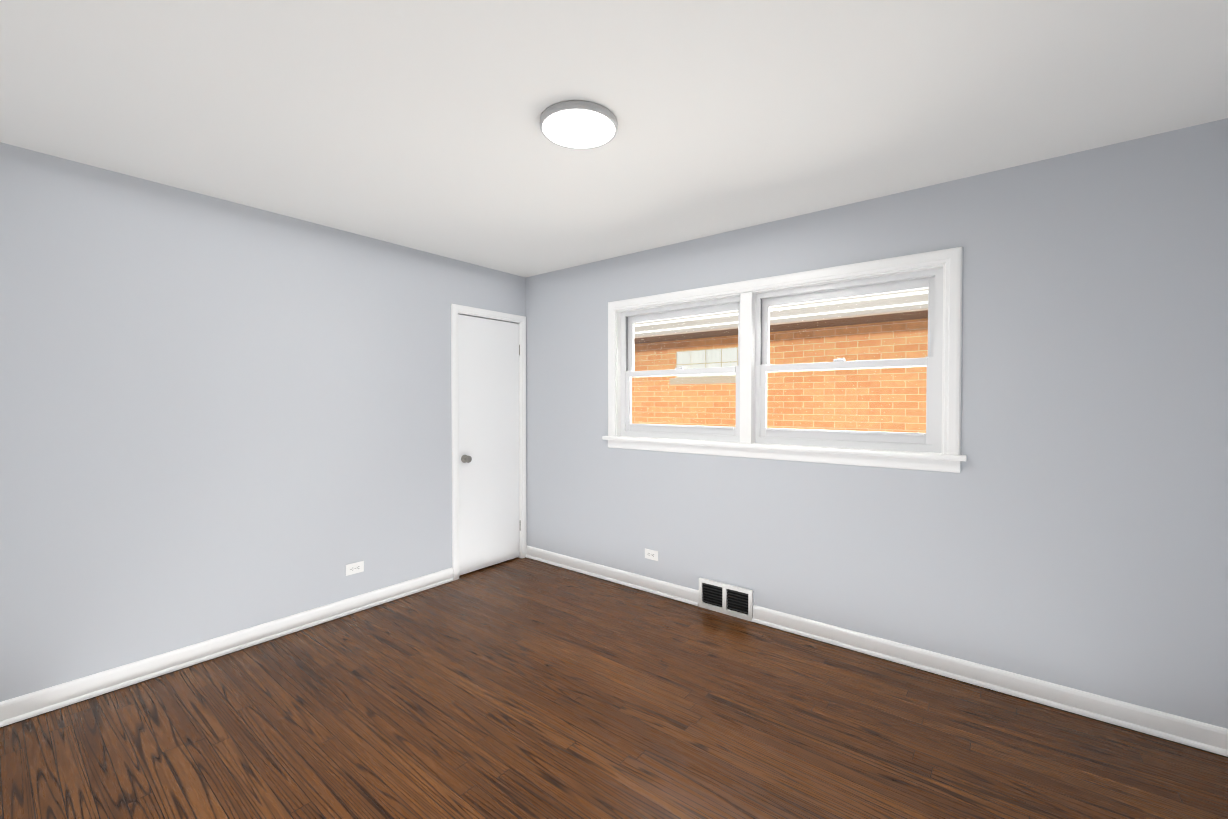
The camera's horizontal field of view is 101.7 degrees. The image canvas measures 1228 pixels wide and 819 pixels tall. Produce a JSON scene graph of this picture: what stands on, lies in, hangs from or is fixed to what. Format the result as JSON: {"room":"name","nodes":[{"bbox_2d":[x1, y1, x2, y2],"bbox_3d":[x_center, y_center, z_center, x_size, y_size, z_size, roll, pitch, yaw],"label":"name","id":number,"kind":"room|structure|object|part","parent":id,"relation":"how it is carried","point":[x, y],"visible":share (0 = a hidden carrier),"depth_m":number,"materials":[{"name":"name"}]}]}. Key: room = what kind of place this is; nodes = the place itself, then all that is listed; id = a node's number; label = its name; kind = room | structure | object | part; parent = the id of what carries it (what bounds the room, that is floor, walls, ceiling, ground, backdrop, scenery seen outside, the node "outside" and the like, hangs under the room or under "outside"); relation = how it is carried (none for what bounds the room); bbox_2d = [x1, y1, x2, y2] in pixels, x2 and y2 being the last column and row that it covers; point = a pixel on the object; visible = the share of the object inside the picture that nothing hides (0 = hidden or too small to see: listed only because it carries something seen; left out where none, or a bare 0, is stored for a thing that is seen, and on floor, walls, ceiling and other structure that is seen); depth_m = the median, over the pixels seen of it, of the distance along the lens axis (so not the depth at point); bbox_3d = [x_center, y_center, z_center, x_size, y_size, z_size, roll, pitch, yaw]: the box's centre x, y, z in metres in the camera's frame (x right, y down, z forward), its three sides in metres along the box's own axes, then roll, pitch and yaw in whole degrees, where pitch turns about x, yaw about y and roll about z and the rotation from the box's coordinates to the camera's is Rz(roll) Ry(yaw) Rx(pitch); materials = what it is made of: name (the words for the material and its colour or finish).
{"room":"empty bedroom","nodes":[
{"label":"empty bedroom","id":0,"kind":"room"},
{"bbox_2d":[0,142,525,701],"bbox_3d":[-1.900,0.141,3.099,0.200,2.540,3.400,1,1,38],"label":"wall","id":1,"kind":"structure","parent":0,"point":[218,416],"depth_m":2.60,"materials":[{"name":"grey paint"}]},
{"bbox_2d":[0,567,453,727],"bbox_3d":[-1.980,1.265,2.831,0.026,0.100,2.452,1,1,38],"label":"baseboard","id":2,"kind":"structure","parent":1,"relation":"attached to","point":[38,703],"depth_m":2.59,"materials":[{"name":"white paint"}]},
{"bbox_2d":[346,561,363,575],"bbox_3d":[-1.674,1.026,3.231,0.009,0.070,0.114,1,1,38],"label":"outlet","id":3,"kind":"object","parent":1,"relation":"attached to","point":[354,568],"visible":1,"depth_m":3.23,"materials":[{"name":"white plastic"}]},
{"bbox_2d":[458,314,518,575],"bbox_3d":[-1.001,0.274,4.080,0.102,2.019,0.618,1,1,38],"label":"door","id":4,"kind":"structure","parent":1,"relation":"in","point":[488,380],"depth_m":4.07,"materials":[{"name":"white paint"}]},
{"bbox_3d":[-1.139,0.384,3.876,0.066,0.064,0.064,1,1,38],"label":"knob","id":5,"kind":"part","parent":4,"relation":"part of","materials":[{"name":"grey metal"}]},
{"bbox_2d":[451,304,526,579],"bbox_3d":[-1.019,0.246,4.093,0.077,2.100,0.740,1,1,38],"label":"door frame","id":6,"kind":"structure","parent":1,"relation":"attached to","point":[456,309],"depth_m":3.94,"materials":[{"name":"white paint"}]},
{"bbox_2d":[0,557,1227,818],"bbox_3d":[-0.148,1.380,1.867,4.200,0.100,3.300,1,1,38],"label":"floor","id":7,"kind":"structure","parent":0,"point":[520,689],"depth_m":2.04,"materials":[{"name":"brown wood"}]},
{"bbox_2d":[0,0,1227,277],"bbox_3d":[-0.148,-1.185,1.827,4.500,0.150,3.600,1,1,38],"label":"ceiling","id":8,"kind":"structure","parent":0,"point":[414,124],"depth_m":1.79,"materials":[{"name":"white paint"}]},
{"bbox_2d":[540,100,617,148],"bbox_3d":[-0.136,-1.094,1.941,0.302,0.034,0.302,1,1,38],"label":"ceiling light","id":9,"kind":"object","parent":8,"relation":"in","point":[576,124],"visible":1,"depth_m":1.90,"materials":[{"name":"grey plastic"}]},
{"bbox_2d":[526,118,1227,728],"bbox_3d":[0.903,0.140,3.184,4.500,2.540,0.200,1,1,38],"label":"wall","id":10,"kind":"structure","parent":0,"point":[1066,526],"depth_m":2.32,"materials":[{"name":"grey paint"}]},
{"bbox_2d":[645,548,657,560],"bbox_3d":[0.266,1.036,3.566,0.114,0.070,0.009,1,1,38],"label":"outlet","id":11,"kind":"object","parent":10,"relation":"attached to","point":[651,554],"visible":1,"depth_m":3.56,"materials":[{"name":"white plastic"}]},
{"bbox_2d":[621,296,739,441],"bbox_3d":[0.469,-0.261,3.506,0.996,0.932,0.090,1,1,38],"label":"window unit","id":12,"kind":"structure","parent":10,"relation":"in","point":[629,319],"depth_m":3.52,"materials":[{"name":"white plastic"}]},
{"bbox_2d":[699,577,752,621],"bbox_3d":[0.712,1.214,3.208,0.370,0.190,0.024,1,1,38],"label":"air vent","id":13,"kind":"object","parent":10,"relation":"in","point":[729,599],"visible":0.98,"depth_m":3.20,"materials":[{"name":"white metal"}]},
{"bbox_2d":[602,247,966,472],"bbox_3d":[0.852,-0.250,3.146,2.250,1.099,0.184,1,1,38],"label":"window unit","id":14,"kind":"structure","parent":10,"relation":"in","point":[930,439],"depth_m":2.82,"materials":[{"name":"white plastic"}]},
{"bbox_2d":[525,546,1227,757],"bbox_3d":[0.833,1.261,3.112,4.100,0.100,0.026,1,1,38],"label":"baseboard","id":15,"kind":"structure","parent":10,"relation":"attached to","point":[1206,737],"depth_m":2.43,"materials":[{"name":"white paint"}]},
{"label":"outside","id":16,"kind":"structure","parent":0,"visible":0},
{"bbox_2d":[632,288,927,432],"bbox_3d":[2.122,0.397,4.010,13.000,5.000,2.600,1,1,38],"label":"window panes","id":17,"kind":"object","parent":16,"point":[869,423],"depth_m":5.22,"materials":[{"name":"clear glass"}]},
{"bbox_3d":[1.106,-0.519,6.052,0.980,0.419,0.065,1,1,38],"label":"stone sill","id":18,"kind":"part","parent":17,"relation":"part of","materials":[{"name":"beige stone"}]}
]}

